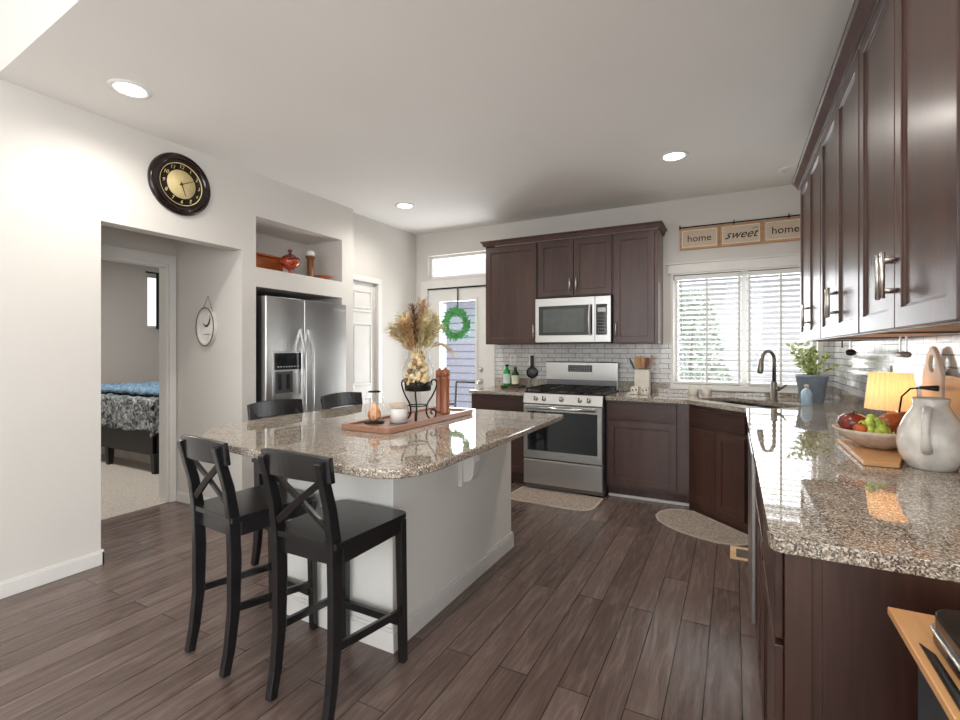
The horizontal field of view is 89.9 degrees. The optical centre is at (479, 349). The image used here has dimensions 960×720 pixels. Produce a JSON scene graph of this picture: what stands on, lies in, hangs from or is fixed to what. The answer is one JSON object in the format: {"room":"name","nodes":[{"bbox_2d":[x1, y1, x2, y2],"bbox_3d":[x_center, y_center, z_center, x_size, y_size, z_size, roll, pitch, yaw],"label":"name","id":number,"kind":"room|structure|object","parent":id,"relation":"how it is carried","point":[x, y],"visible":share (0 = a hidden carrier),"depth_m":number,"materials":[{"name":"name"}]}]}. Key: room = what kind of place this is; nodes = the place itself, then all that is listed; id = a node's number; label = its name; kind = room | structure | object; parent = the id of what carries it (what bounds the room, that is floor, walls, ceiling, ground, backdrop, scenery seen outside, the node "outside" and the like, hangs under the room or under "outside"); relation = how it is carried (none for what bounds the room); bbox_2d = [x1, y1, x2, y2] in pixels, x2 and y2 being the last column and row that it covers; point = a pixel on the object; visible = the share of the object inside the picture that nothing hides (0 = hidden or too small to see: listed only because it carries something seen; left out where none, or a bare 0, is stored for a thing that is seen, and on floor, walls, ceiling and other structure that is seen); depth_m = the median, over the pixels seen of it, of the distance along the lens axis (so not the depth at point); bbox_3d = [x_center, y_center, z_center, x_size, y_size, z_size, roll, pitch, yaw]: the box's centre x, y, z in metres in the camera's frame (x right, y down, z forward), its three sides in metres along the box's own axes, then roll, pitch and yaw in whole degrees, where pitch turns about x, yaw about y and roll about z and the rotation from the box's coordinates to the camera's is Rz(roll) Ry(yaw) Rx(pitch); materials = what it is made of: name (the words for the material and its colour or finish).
{"room":"kitchen","nodes":[
{"label":"kitchen","id":0,"kind":"room"},
{"bbox_2d":[101,260,158,383],"bbox_3d":[-5.315,0.010,6.425,0.100,2.600,6.000,0,0,28],"label":"wall","id":1,"kind":"structure","parent":0,"point":[129,349],"depth_m":6.84,"materials":[{"name":"paint"}]},
{"bbox_2d":[145,271,158,328],"bbox_3d":[-4.645,-0.731,7.474,0.040,0.842,1.020,0,0,28],"label":"picture frame","id":2,"kind":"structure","parent":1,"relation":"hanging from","point":[156,273],"depth_m":7.17,"materials":[{"name":"black paint"}]},
{"bbox_2d":[101,225,175,501],"bbox_3d":[-3.111,-0.060,3.435,0.110,2.740,1.970,0,0,28],"label":"wall","id":3,"kind":"structure","parent":0,"point":[109,235],"depth_m":3.97,"materials":[{"name":"white paint"}]},
{"bbox_2d":[101,255,167,502],"bbox_3d":[-2.949,0.290,3.743,0.110,2.040,0.945,0,0,28],"label":"trim","id":4,"kind":"structure","parent":3,"relation":"attached to","point":[163,269],"depth_m":4.13,"materials":[{"name":"white paint"}]},
{"bbox_2d":[101,244,175,501],"bbox_3d":[-2.894,0.247,3.704,0.022,2.125,1.077,0,0,28],"label":"trim","id":5,"kind":"structure","parent":3,"relation":"attached to","point":[107,250],"depth_m":4.13,"materials":[{"name":"white paint"}]},
{"bbox_2d":[0,79,352,581],"bbox_3d":[-3.283,-0.840,1.236,0.120,4.300,8.320,0,0,28],"label":"wall","id":6,"kind":"structure","parent":0,"point":[67,171],"depth_m":2.83,"materials":[{"name":"white paint"}]},
{"bbox_2d":[0,549,104,598],"bbox_3d":[-3.711,1.265,0.281,0.014,0.090,6.031,0,0,28],"label":"baseboard","id":7,"kind":"structure","parent":6,"relation":"attached to","point":[21,583],"depth_m":2.71,"materials":[{"name":"white paint"}]},
{"bbox_2d":[147,152,210,215],"bbox_3d":[-2.080,-1.153,3.351,0.032,0.426,0.426,0,0,28],"label":"wall clock","id":8,"kind":"object","parent":6,"relation":"attached to","point":[178,183],"visible":1,"depth_m":3.33,"materials":[{"name":"black"}]},
{"bbox_2d":[256,221,332,279],"bbox_3d":[-1.861,-0.845,4.464,0.380,0.510,0.987,0,0,28],"label":"wall niche","id":9,"kind":"object","parent":6,"relation":"in","point":[273,240],"visible":0.26,"depth_m":4.76,"materials":[{"name":"white paint"}]},
{"bbox_2d":[256,252,282,271],"bbox_3d":[-1.891,-0.755,4.204,0.050,0.165,0.370,0,0,28],"label":"wooden tray","id":10,"kind":"object","parent":9,"relation":"on","point":[266,261],"visible":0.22,"depth_m":4.25,"materials":[{"name":"orange wood"}]},
{"bbox_2d":[280,249,300,272],"bbox_3d":[-1.700,-0.788,4.308,0.176,0.230,0.176,0,0,-15],"label":"candy jar","id":11,"kind":"object","parent":9,"relation":"on","point":[290,262],"visible":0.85,"depth_m":4.25,"materials":[{"name":"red glass"}]},
{"bbox_2d":[306,251,314,276],"bbox_3d":[-1.620,-0.812,4.599,0.090,0.278,0.090,0,0,28],"label":"candle holder","id":12,"kind":"object","parent":9,"relation":"on","point":[310,255],"visible":0.76,"depth_m":4.57,"materials":[{"name":"brown wood"}]},
{"bbox_2d":[176,240,231,497],"bbox_3d":[-2.290,-0.060,4.059,0.760,2.740,0.100,0,0,28],"label":"wall","id":13,"kind":"structure","parent":0,"point":[203,373],"depth_m":4.03,"materials":[{"name":"white paint"}]},
{"bbox_2d":[195,297,217,345],"bbox_3d":[-2.251,-0.238,3.960,0.240,0.417,0.037,0,0,28],"label":"oval plaque","id":14,"kind":"object","parent":13,"relation":"attached to","point":[206,326],"visible":1,"depth_m":3.96,"materials":[{"name":"white ceramic"}]},
{"bbox_2d":[256,289,332,302],"bbox_3d":[-2.016,0.360,4.546,0.730,1.900,1.013,0,0,28],"label":"wall","id":15,"kind":"structure","parent":0,"point":[259,292],"depth_m":4.54,"materials":[{"name":"white paint"}]},
{"bbox_2d":[0,454,761,719],"bbox_3d":[-1.307,1.338,1.595,12.000,0.064,10.800,0,0,28],"label":"floor","id":16,"kind":"structure","parent":0,"point":[610,611],"depth_m":2.18,"materials":[{"name":"brown wood"}]},
{"bbox_2d":[101,426,158,474],"bbox_3d":[-3.925,0.940,6.234,2.035,0.740,1.650,0,0,28],"label":"bed","id":17,"kind":"object","parent":16,"relation":"on","point":[135,445],"visible":0.23,"depth_m":5.31,"materials":[{"name":"black wood"}]},
{"bbox_2d":[101,392,158,436],"bbox_3d":[-3.804,0.697,6.082,1.808,0.423,1.610,0,0,28],"label":"comforter","id":18,"kind":"object","parent":17,"relation":"on","point":[127,411],"visible":0.17,"depth_m":5.20,"materials":[{"name":"grey fabric"}]},
{"bbox_2d":[101,381,158,395],"bbox_3d":[-3.725,0.448,5.966,1.464,0.098,1.341,0,0,28],"label":"throw blanket","id":19,"kind":"object","parent":18,"relation":"on","point":[150,388],"visible":0.3,"depth_m":5.45,"materials":[{"name":"blue fabric"}]},
{"bbox_2d":[176,435,317,677],"bbox_3d":[-1.041,0.835,2.170,0.380,0.955,0.474,0,0,34],"label":"bar stool","id":20,"kind":"object","parent":16,"relation":"on","point":[234,514],"visible":0.85,"depth_m":2.05,"materials":[{"name":"black paint"}]},
{"bbox_2d":[247,399,302,565],"bbox_3d":[-1.126,0.816,2.992,0.492,0.993,0.443,0,0,28],"label":"bar stool","id":21,"kind":"object","parent":16,"relation":"on","point":[275,407],"visible":0.28,"depth_m":2.97,"materials":[{"name":"black paint"}]},
{"bbox_2d":[256,296,345,483],"bbox_3d":[-1.864,0.427,4.476,0.923,1.745,0.915,0,0,28],"label":"refrigerator","id":22,"kind":"object","parent":16,"relation":"on","point":[301,344],"visible":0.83,"depth_m":4.16,"materials":[{"name":"silver metal"}]},
{"bbox_2d":[258,448,407,719],"bbox_3d":[-0.570,0.835,1.904,0.380,0.955,0.474,0,0,28],"label":"bar stool","id":23,"kind":"object","parent":16,"relation":"on","point":[335,533],"visible":1,"depth_m":1.80,"materials":[{"name":"black paint"}]},
{"bbox_2d":[320,392,362,409],"bbox_3d":[-0.850,0.816,3.514,0.492,0.993,0.443,0,0,28],"label":"bar stool","id":24,"kind":"object","parent":16,"relation":"on","point":[328,401],"visible":0.2,"depth_m":3.61,"materials":[{"name":"black paint"}]},
{"bbox_2d":[287,441,513,653],"bbox_3d":[-0.307,0.877,2.764,0.844,0.866,1.286,0,0,28],"label":"kitchen island","id":25,"kind":"object","parent":16,"relation":"on","point":[458,518],"visible":0.52,"depth_m":2.36,"materials":[{"name":"white paint"}]},
{"bbox_2d":[202,402,563,478],"bbox_3d":[-0.538,0.427,2.682,1.543,0.034,1.670,0,0,28],"label":"island countertop","id":26,"kind":"structure","parent":25,"relation":"on","point":[422,450],"depth_m":2.23,"materials":[{"name":"stone"}]},
{"bbox_2d":[342,407,472,433],"bbox_3d":[-0.378,0.395,2.781,0.305,0.029,0.855,0,0,28],"label":"serving tray","id":27,"kind":"object","parent":26,"relation":"on","point":[386,427],"visible":0.88,"depth_m":2.59,"materials":[{"name":"brown wood"}]},
{"bbox_2d":[364,390,384,423],"bbox_3d":[-0.567,0.305,2.584,0.110,0.172,0.110,0,0,28],"label":"lantern","id":28,"kind":"object","parent":27,"relation":"on","point":[374,413],"visible":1,"depth_m":2.56,"materials":[{"name":"glass"}]},
{"bbox_2d":[389,402,407,423],"bbox_3d":[-0.437,0.339,2.588,0.100,0.105,0.100,0,0,28],"label":"jar candle","id":29,"kind":"object","parent":27,"relation":"on","point":[398,415],"visible":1,"depth_m":2.55,"materials":[{"name":"white wax"}]},
{"bbox_2d":[401,379,437,421],"bbox_3d":[-0.365,0.276,2.672,0.193,0.229,0.207,0,0,28],"label":"stand","id":30,"kind":"object","parent":27,"relation":"on","point":[415,386],"visible":0.87,"depth_m":2.62,"materials":[{"name":"metal"}]},
{"bbox_2d":[403,341,429,384],"bbox_3d":[-0.344,0.085,2.664,0.176,0.270,0.176,0,0,28],"label":"glass vase","id":31,"kind":"object","parent":30,"relation":"on","point":[420,367],"visible":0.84,"depth_m":2.63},
{"bbox_2d":[384,296,455,365],"bbox_3d":[-0.333,-0.097,2.659,0.423,0.407,0.250,0,0,-4],"label":"bouquet","id":32,"kind":"object","parent":31,"relation":"in","point":[421,323],"visible":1,"depth_m":2.64,"materials":[{"name":"plant"}]},
{"bbox_2d":[404,381,430,391],"bbox_3d":[-0.344,0.201,2.664,0.148,0.052,0.148,0,0,28],"label":"bowl","id":33,"kind":"object","parent":30,"relation":"on","point":[420,387],"depth_m":2.60,"materials":[{"name":"metal"}]},
{"bbox_2d":[436,368,441,412],"bbox_3d":[-0.253,0.253,3.032,0.058,0.278,0.058,0,0,28],"label":"pepper mill","id":34,"kind":"object","parent":27,"relation":"on","point":[438,372],"visible":0.71,"depth_m":3.01,"materials":[{"name":"brown wood"}]},
{"bbox_2d":[441,367,449,414],"bbox_3d":[-0.212,0.249,2.948,0.058,0.285,0.058,0,0,28],"label":"pepper mill","id":35,"kind":"object","parent":27,"relation":"on","point":[445,373],"visible":1,"depth_m":2.93,"materials":[{"name":"brown wood"}]},
{"bbox_2d":[472,394,524,482],"bbox_3d":[0.319,0.877,5.056,0.612,0.866,0.618,0,0,28],"label":"base cabinet","id":36,"kind":"object","parent":16,"relation":"on","point":[479,401],"visible":0.12,"depth_m":4.72,"materials":[{"name":"brown wood"}]},
{"bbox_2d":[469,386,532,395],"bbox_3d":[0.309,0.427,5.053,0.628,0.034,0.635,0,0,28],"label":"countertop","id":37,"kind":"structure","parent":36,"relation":"on","point":[495,390],"depth_m":4.87,"materials":[{"name":"stone"}]},
{"bbox_2d":[495,377,545,386],"bbox_3d":[0.455,0.360,5.324,0.623,0.100,0.020,0,0,28],"label":"granite upstand","id":38,"kind":"object","parent":37,"relation":"on","point":[498,380],"visible":0.44,"depth_m":5.28,"materials":[{"name":"stone"}]},
{"bbox_2d":[511,486,602,511],"bbox_3d":[0.651,1.304,4.242,0.790,0.009,0.470,0,0,28],"label":"kitchen mat","id":39,"kind":"object","parent":16,"relation":"on","point":[529,494],"visible":0.89,"depth_m":4.21,"materials":[{"name":"beige fabric"}]},
{"bbox_2d":[523,361,618,496],"bbox_3d":[0.881,0.715,4.645,0.750,1.190,0.723,0,0,28],"label":"range","id":40,"kind":"object","parent":16,"relation":"on","point":[569,454],"visible":1,"depth_m":4.39,"materials":[{"name":"silver metal"}]},
{"bbox_2d":[525,384,617,395],"bbox_3d":[0.893,0.381,4.668,0.750,0.049,0.590,0,0,28],"label":"cooktop","id":41,"kind":"object","parent":40,"relation":"in","point":[545,389],"depth_m":4.53,"materials":[{"name":"metal"}]},
{"bbox_2d":[607,400,688,502],"bbox_3d":[1.566,0.877,4.397,0.680,0.866,0.618,0,0,28],"label":"base cabinet","id":42,"kind":"object","parent":16,"relation":"on","point":[648,442],"visible":0.91,"depth_m":4.13,"materials":[{"name":"brown wood"}]},
{"bbox_2d":[606,391,959,582],"bbox_3d":[1.324,0.427,2.788,1.753,0.034,3.693,0,0,28],"label":"countertop","id":43,"kind":"structure","parent":42,"relation":"on","point":[818,501],"depth_m":1.35,"materials":[{"name":"stone"}]},
{"bbox_2d":[634,369,650,392],"bbox_3d":[1.556,0.297,4.606,0.136,0.225,0.100,0,0,28],"label":"utensil crock","id":44,"kind":"object","parent":43,"relation":"on","point":[642,378],"visible":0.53,"depth_m":4.57,"materials":[{"name":"beige ceramic"}]},
{"bbox_2d":[620,381,831,398],"bbox_3d":[2.172,0.360,4.417,1.733,0.100,0.020,0,0,28],"label":"granite upstand","id":45,"kind":"object","parent":43,"relation":"on","point":[662,387],"visible":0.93,"depth_m":4.52,"materials":[{"name":"grey stone"}]},
{"bbox_2d":[756,350,786,400],"bbox_3d":[2.311,0.203,3.797,0.202,0.414,0.160,0,0,-17],"label":"faucet","id":46,"kind":"object","parent":43,"relation":"on","point":[760,369],"visible":1,"depth_m":3.84,"materials":[{"name":"silver metal"}]},
{"bbox_2d":[801,384,811,405],"bbox_3d":[2.431,0.332,3.579,0.072,0.156,0.072,0,0,28],"label":"soap bottle","id":47,"kind":"object","parent":43,"relation":"on","point":[806,394],"visible":1,"depth_m":3.55,"materials":[{"name":"blue glass"}]},
{"bbox_2d":[786,342,838,402],"bbox_3d":[2.593,0.163,3.783,0.304,0.495,0.350,0,0,-6],"label":"potted plant","id":48,"kind":"object","parent":43,"relation":"on","point":[817,382],"visible":0.98,"depth_m":3.74,"materials":[{"name":"green plant"}]},
{"bbox_2d":[832,387,897,417],"bbox_3d":[2.090,0.360,2.384,0.020,0.100,3.693,0,0,28],"label":"granite upstand","id":49,"kind":"object","parent":43,"relation":"on","point":[854,402],"visible":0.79,"depth_m":3.30,"materials":[{"name":"grey stone"}]},
{"bbox_2d":[838,439,902,467],"bbox_3d":[1.569,0.400,1.863,0.225,0.018,0.480,0,0,28],"label":"serving board","id":50,"kind":"object","parent":43,"relation":"on","point":[867,456],"visible":0.53,"depth_m":1.78,"materials":[{"name":"brown wood"}]},
{"bbox_2d":[832,423,896,449],"bbox_3d":[1.601,0.353,1.936,0.298,0.075,0.298,0,0,28],"label":"fruit bowl","id":51,"kind":"object","parent":50,"relation":"on","point":[865,439],"visible":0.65,"depth_m":1.87,"materials":[{"name":"beige ceramic"}]},
{"bbox_2d":[837,410,865,429],"bbox_3d":[1.515,0.293,1.954,0.104,0.097,0.104,0,0,28],"label":"pomegranate","id":52,"kind":"object","parent":51,"relation":"in","point":[846,420],"visible":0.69,"depth_m":1.93,"materials":[{"name":"food"}]},
{"bbox_2d":[858,414,890,433],"bbox_3d":[1.551,0.306,1.889,0.130,0.106,0.074,0,0,9],"label":"grapes","id":53,"kind":"object","parent":51,"relation":"in","point":[874,424],"visible":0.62,"depth_m":1.88,"materials":[{"name":"green food"}]},
{"bbox_2d":[879,412,905,432],"bbox_3d":[1.642,0.288,1.910,0.108,0.085,0.081,0,0,28],"label":"pear","id":54,"kind":"object","parent":51,"relation":"in","point":[893,420],"visible":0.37,"depth_m":1.89,"materials":[{"name":"food"}]},
{"bbox_2d":[864,372,939,412],"bbox_3d":[1.745,0.254,2.012,0.192,0.312,0.322,0,0,28],"label":"table lamp","id":55,"kind":"object","parent":43,"relation":"on","point":[884,390],"depth_m":2.02,"materials":[{"name":"yellow fabric"}]},
{"bbox_2d":[896,396,959,471],"bbox_3d":[1.566,0.288,1.670,0.186,0.244,0.187,0,0,6],"label":"pitcher","id":56,"kind":"object","parent":43,"relation":"on","point":[928,434],"visible":1,"depth_m":1.61,"materials":[{"name":"grey ceramic"}]},
{"bbox_2d":[922,346,945,397],"bbox_3d":[1.837,0.197,1.948,0.014,0.424,0.220,0,0,28],"label":"paddle board","id":57,"kind":"object","parent":43,"relation":"on","point":[930,377],"visible":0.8,"depth_m":1.93,"materials":[{"name":"brown wood"}]},
{"bbox_2d":[945,375,959,418],"bbox_3d":[1.693,0.252,1.673,0.016,0.314,0.340,0,0,28],"label":"cutting board","id":58,"kind":"object","parent":43,"relation":"on","point":[952,383],"visible":0.46,"depth_m":1.75,"materials":[{"name":"brown wood"}]},
{"bbox_2d":[609,492,688,505],"bbox_3d":[1.460,1.299,4.189,0.670,0.022,0.023,0,0,28],"label":"strip","id":59,"kind":"object","parent":16,"relation":"on","point":[610,494],"visible":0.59,"depth_m":4.17,"materials":[{"name":"white paint"}]},
{"bbox_2d":[655,509,747,545],"bbox_3d":[1.608,1.304,3.557,0.421,0.009,0.771,0,0,-17],"label":"kitchen mat","id":60,"kind":"object","parent":16,"relation":"on","point":[691,523],"visible":0.88,"depth_m":3.52,"materials":[{"name":"beige fabric"}]},
{"bbox_2d":[689,404,747,533],"bbox_3d":[1.955,0.877,3.733,0.320,0.866,0.607,0,0,-17],"label":"base cabinet","id":61,"kind":"object","parent":16,"relation":"on","point":[718,438],"visible":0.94,"depth_m":3.65,"materials":[{"name":"brown wood"}]},
{"bbox_2d":[730,545,747,561],"bbox_3d":[1.677,1.306,3.084,0.130,0.008,0.220,0,0,28],"label":"floor vent","id":62,"kind":"object","parent":16,"relation":"in","point":[737,553],"visible":0.66,"depth_m":3.08,"materials":[{"name":"brown wood"}]},
{"bbox_2d":[748,433,755,623],"bbox_3d":[1.598,0.875,2.228,0.614,0.851,0.603,0,0,28],"label":"dishwasher","id":63,"kind":"object","parent":16,"relation":"on","point":[751,467],"visible":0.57,"depth_m":2.11,"materials":[{"name":"silver metal"}]},
{"bbox_2d":[755,470,762,709],"bbox_3d":[1.346,0.877,1.667,0.662,0.866,0.605,0,0,28],"label":"base cabinet","id":64,"kind":"object","parent":16,"relation":"on","point":[758,506],"visible":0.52,"depth_m":1.79,"materials":[{"name":"brown wood"}]},
{"bbox_2d":[762,515,959,719],"bbox_3d":[1.078,0.877,1.160,0.662,0.866,0.538,0,0,28],"label":"base cabinet","id":65,"kind":"object","parent":16,"relation":"on","point":[832,649],"visible":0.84,"depth_m":1.03,"materials":[{"name":"brown wood"}]},
{"bbox_2d":[888,607,959,719],"bbox_3d":[0.861,0.902,0.557,0.478,0.814,0.590,0,0,28],"label":"kitchen cart","id":66,"kind":"object","parent":16,"relation":"on","point":[935,702],"visible":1,"depth_m":0.82,"materials":[{"name":"brown wood"}]},
{"bbox_2d":[919,643,959,710],"bbox_3d":[0.686,0.493,0.701,0.016,0.003,0.240,0,0,28],"label":"drip tray","id":67,"kind":"object","parent":66,"relation":"on","point":[954,692],"visible":1,"depth_m":0.72,"materials":[{"name":"black metal"}]},
{"bbox_2d":[930,609,959,679],"bbox_3d":[0.823,0.467,0.643,0.271,0.049,0.311,0,0,28],"label":"press","id":68,"kind":"object","parent":66,"relation":"on","point":[945,629],"visible":1,"depth_m":0.77,"materials":[{"name":"black plastic"}]},
{"bbox_2d":[353,213,415,404],"bbox_3d":[-1.128,-0.060,5.487,0.120,2.740,1.210,0,0,28],"label":"wall","id":69,"kind":"structure","parent":0,"point":[385,252],"depth_m":5.53,"materials":[{"name":"white paint"}]},
{"bbox_2d":[353,281,376,403],"bbox_3d":[-1.254,0.286,5.143,0.100,2.027,0.459,0,0,28],"label":"door","id":70,"kind":"structure","parent":69,"relation":"in","point":[364,302],"depth_m":5.17,"materials":[{"name":"white paint"}]},
{"bbox_2d":[353,274,381,402],"bbox_3d":[-1.226,0.260,5.154,0.018,2.100,0.530,0,0,28],"label":"trim","id":71,"kind":"structure","parent":69,"relation":"attached to","point":[378,282],"depth_m":5.34,"materials":[{"name":"white paint"}]},
{"bbox_2d":[0,0,877,234],"bbox_3d":[-0.157,-1.480,3.375,5.170,0.100,4.278,0,0,28],"label":"ceiling","id":72,"kind":"structure","parent":0,"point":[467,113],"depth_m":2.66,"materials":[{"name":"paint"}]},
{"bbox_2d":[0,0,53,51],"bbox_3d":[-0.735,-2.260,1.473,4.179,1.460,0.100,0,0,31],"label":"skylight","id":73,"kind":"structure","parent":72,"relation":"in","point":[15,15],"depth_m":2.35,"materials":[{"name":"paint"}]},
{"bbox_2d":[107,79,151,99],"bbox_3d":[-1.916,-1.425,2.633,0.200,0.010,0.200,0,0,28],"label":"recessed light","id":74,"kind":"object","parent":72,"relation":"in","point":[127,88],"visible":1,"depth_m":2.62,"materials":[{"name":"white plastic"}]},
{"bbox_2d":[660,150,688,161],"bbox_3d":[1.429,-1.425,3.543,0.200,0.010,0.200,0,0,28],"label":"recessed light","id":75,"kind":"object","parent":72,"relation":"in","point":[672,156],"visible":1,"depth_m":3.54,"materials":[{"name":"white plastic"}]},
{"bbox_2d":[416,184,834,405],"bbox_3d":[1.114,-0.060,5.055,4.490,2.740,0.120,0,0,28],"label":"wall","id":76,"kind":"structure","parent":0,"point":[777,201],"depth_m":4.62,"materials":[{"name":"white paint"}]},
{"bbox_2d":[428,285,485,405],"bbox_3d":[-0.280,0.275,5.734,0.810,2.050,0.120,0,0,28],"label":"door","id":77,"kind":"structure","parent":76,"relation":"in","point":[477,293],"depth_m":5.68,"materials":[{"name":"white paint"}]},
{"bbox_2d":[457,287,458,307],"bbox_3d":[-0.265,-0.585,5.709,0.020,0.334,0.049,0,0,28],"label":"hanger","id":78,"kind":"object","parent":77,"relation":"hanging from","point":[457,287],"visible":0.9,"depth_m":5.71,"materials":[{"name":"brown metal"}]},
{"bbox_2d":[441,306,470,341],"bbox_3d":[-0.293,-0.314,5.665,0.446,0.443,0.074,0,0,28],"label":"wreath","id":79,"kind":"object","parent":78,"relation":"hanging from","point":[456,335],"visible":0.98,"depth_m":5.66,"materials":[{"name":"green plant"}]},
{"bbox_2d":[421,277,494,405],"bbox_3d":[-0.278,0.235,5.712,1.015,2.150,0.018,0,0,28],"label":"trim","id":80,"kind":"structure","parent":76,"relation":"attached to","point":[490,349],"depth_m":5.66,"materials":[{"name":"white paint"}]},
{"bbox_2d":[430,251,485,278],"bbox_3d":[-0.201,-1.010,5.777,0.910,0.280,0.050,0,0,28],"label":"window","id":81,"kind":"structure","parent":76,"relation":"in","point":[432,259],"depth_m":5.84,"materials":[{"name":"white paint"}]},
{"bbox_2d":[486,242,539,344],"bbox_3d":[0.388,-0.580,5.154,0.597,1.040,0.384,0,0,28],"label":"upper cabinet","id":82,"kind":"object","parent":76,"relation":"attached to","point":[511,270],"visible":0.93,"depth_m":5.03,"materials":[{"name":"brown wood"}]},
{"bbox_2d":[480,220,666,247],"bbox_3d":[0.901,-1.128,4.883,1.833,0.054,0.383,0,0,28],"label":"crown molding","id":83,"kind":"structure","parent":82,"relation":"on","point":[660,225],"depth_m":4.65,"materials":[{"name":"brown wood"}]},
{"bbox_2d":[538,234,612,298],"bbox_3d":[0.986,-0.812,4.838,0.753,0.575,0.384,0,0,28],"label":"upper cabinet","id":84,"kind":"object","parent":76,"relation":"attached to","point":[580,266],"visible":0.94,"depth_m":4.69,"materials":[{"name":"brown wood"}]},
{"bbox_2d":[535,295,612,343],"bbox_3d":[0.966,-0.286,4.801,0.748,0.447,0.458,0,0,28],"label":"microwave","id":85,"kind":"object","parent":84,"relation":"attached to","point":[588,319],"visible":1,"depth_m":4.64,"materials":[{"name":"silver metal"}]},
{"bbox_2d":[495,344,670,390],"bbox_3d":[1.002,0.376,5.041,1.871,0.869,0.008,0,0,28],"label":"tile backsplash","id":86,"kind":"structure","parent":76,"relation":"attached to","point":[620,353],"depth_m":4.98,"materials":[{"name":"white tile"}]},
{"bbox_2d":[613,229,662,343],"bbox_3d":[1.498,-0.580,4.567,0.405,1.040,0.384,0,0,28],"label":"upper cabinet","id":87,"kind":"object","parent":76,"relation":"attached to","point":[637,255],"visible":1,"depth_m":4.44,"materials":[{"name":"brown wood"}]},
{"bbox_2d":[666,253,799,273],"bbox_3d":[2.356,-0.775,4.312,1.290,0.100,0.034,0,0,28],"label":"trim","id":88,"kind":"structure","parent":76,"relation":"attached to","point":[786,259],"depth_m":4.33,"materials":[{"name":"white paint"}]},
{"bbox_2d":[670,387,797,393],"bbox_3d":[2.355,0.362,4.315,1.215,0.019,0.030,0,0,28],"label":"trim","id":89,"kind":"structure","parent":76,"relation":"attached to","point":[684,388],"depth_m":4.31,"materials":[{"name":"white paint"}]},
{"bbox_2d":[679,213,799,250],"bbox_3d":[2.341,-1.058,4.321,1.025,0.233,0.030,0,0,28],"label":"wall sign","id":90,"kind":"object","parent":76,"relation":"attached to","point":[782,229],"visible":0.95,"depth_m":4.32,"materials":[{"name":"brown wood"}]},
{"bbox_2d":[674,272,812,386],"bbox_3d":[2.394,-0.193,4.413,1.137,1.035,0.050,0,0,28],"label":"window","id":91,"kind":"structure","parent":76,"relation":"in","point":[743,382],"depth_m":4.38,"materials":[{"name":"white paint"}]},
{"bbox_2d":[674,272,740,384],"bbox_3d":[2.113,-0.194,4.478,0.561,1.023,0.084,0,0,28],"label":"window blind","id":92,"kind":"object","parent":91,"relation":"attached to","point":[731,274],"visible":1,"depth_m":4.47,"materials":[{"name":"white plastic"}]},
{"bbox_2d":[747,268,815,386],"bbox_3d":[2.636,-0.194,4.215,0.509,1.023,0.060,0,0,28],"label":"window blind","id":93,"kind":"object","parent":91,"relation":"attached to","point":[780,272],"visible":0.63,"depth_m":4.24,"materials":[{"name":"white plastic"}]},
{"bbox_2d":[671,265,823,390],"bbox_3d":[2.356,-0.185,4.322,1.200,1.080,0.016,0,0,28],"label":"trim","id":94,"kind":"structure","parent":76,"relation":"attached to","point":[820,344],"depth_m":4.37,"materials":[{"name":"white paint"}]},
{"bbox_2d":[824,341,833,386],"bbox_3d":[2.920,0.075,4.028,0.068,0.470,0.008,0,0,28],"label":"tile backsplash","id":95,"kind":"structure","parent":76,"relation":"attached to","point":[829,345],"depth_m":4.02,"materials":[{"name":"white tile"}]},
{"bbox_2d":[835,335,949,342],"bbox_3d":[1.998,-0.840,2.060,0.120,4.300,4.350,0,0,28],"label":"wall","id":96,"kind":"structure","parent":0,"point":[948,335],"depth_m":3.57,"materials":[{"name":"white paint"}]},
{"bbox_2d":[800,141,903,341],"bbox_3d":[2.124,-0.579,2.838,0.384,1.043,0.876,0,0,28],"label":"upper cabinet","id":97,"kind":"object","parent":96,"relation":"attached to","point":[810,191],"visible":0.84,"depth_m":2.85,"materials":[{"name":"brown wood"}]},
{"bbox_2d":[792,0,877,189],"bbox_3d":[1.709,-1.133,2.058,0.390,0.064,2.735,0,0,28],"label":"crown molding","id":98,"kind":"structure","parent":97,"relation":"on","point":[861,12],"depth_m":1.99,"materials":[{"name":"brown wood"}]},
{"bbox_2d":[821,49,959,338],"bbox_3d":[1.714,-0.579,2.062,0.384,1.043,0.876,0,0,28],"label":"upper cabinet","id":99,"kind":"object","parent":96,"relation":"attached to","point":[840,140],"visible":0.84,"depth_m":2.06,"materials":[{"name":"brown wood"}]},
{"bbox_2d":[834,335,959,411],"bbox_3d":[2.095,0.127,2.381,0.008,0.366,3.693,0,0,28],"label":"tile backsplash","id":100,"kind":"structure","parent":96,"relation":"attached to","point":[851,376],"depth_m":2.62,"materials":[{"name":"white tile"}]},
{"bbox_2d":[860,0,959,333],"bbox_3d":[1.292,-0.579,1.262,0.384,1.043,0.930,0,0,28],"label":"upper cabinet","id":101,"kind":"object","parent":96,"relation":"attached to","point":[910,49],"visible":1,"depth_m":1.27,"materials":[{"name":"brown wood"}]},
{"label":"outside","id":102,"kind":"structure","parent":0,"visible":0},
{"bbox_3d":[3.165,1.510,10.276,20.000,0.100,10.870,0,0,28],"label":"ground","id":103,"kind":"structure","parent":102,"visible":0},
{"bbox_2d":[442,258,485,408],"bbox_3d":[1.469,-0.265,9.741,3.400,3.450,4.000,0,0,28],"label":"neighbor house","id":104,"kind":"structure","parent":103,"relation":"on","point":[462,368],"depth_m":8.78,"materials":[{"name":"blue"}]},
{"bbox_2d":[679,289,735,380],"bbox_3d":[2.547,0.360,5.849,0.948,2.201,0.703,0,0,15],"label":"shrub","id":105,"kind":"object","parent":103,"relation":"on","point":[700,294],"visible":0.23,"depth_m":5.74,"materials":[{"name":"green plant"}]},
{"bbox_2d":[679,273,810,382],"bbox_3d":[7.885,-0.715,8.615,8.500,4.350,4.200,0,0,28],"label":"neighbor house","id":106,"kind":"structure","parent":103,"relation":"on","point":[786,279],"depth_m":8.51,"materials":[{"name":"white"}]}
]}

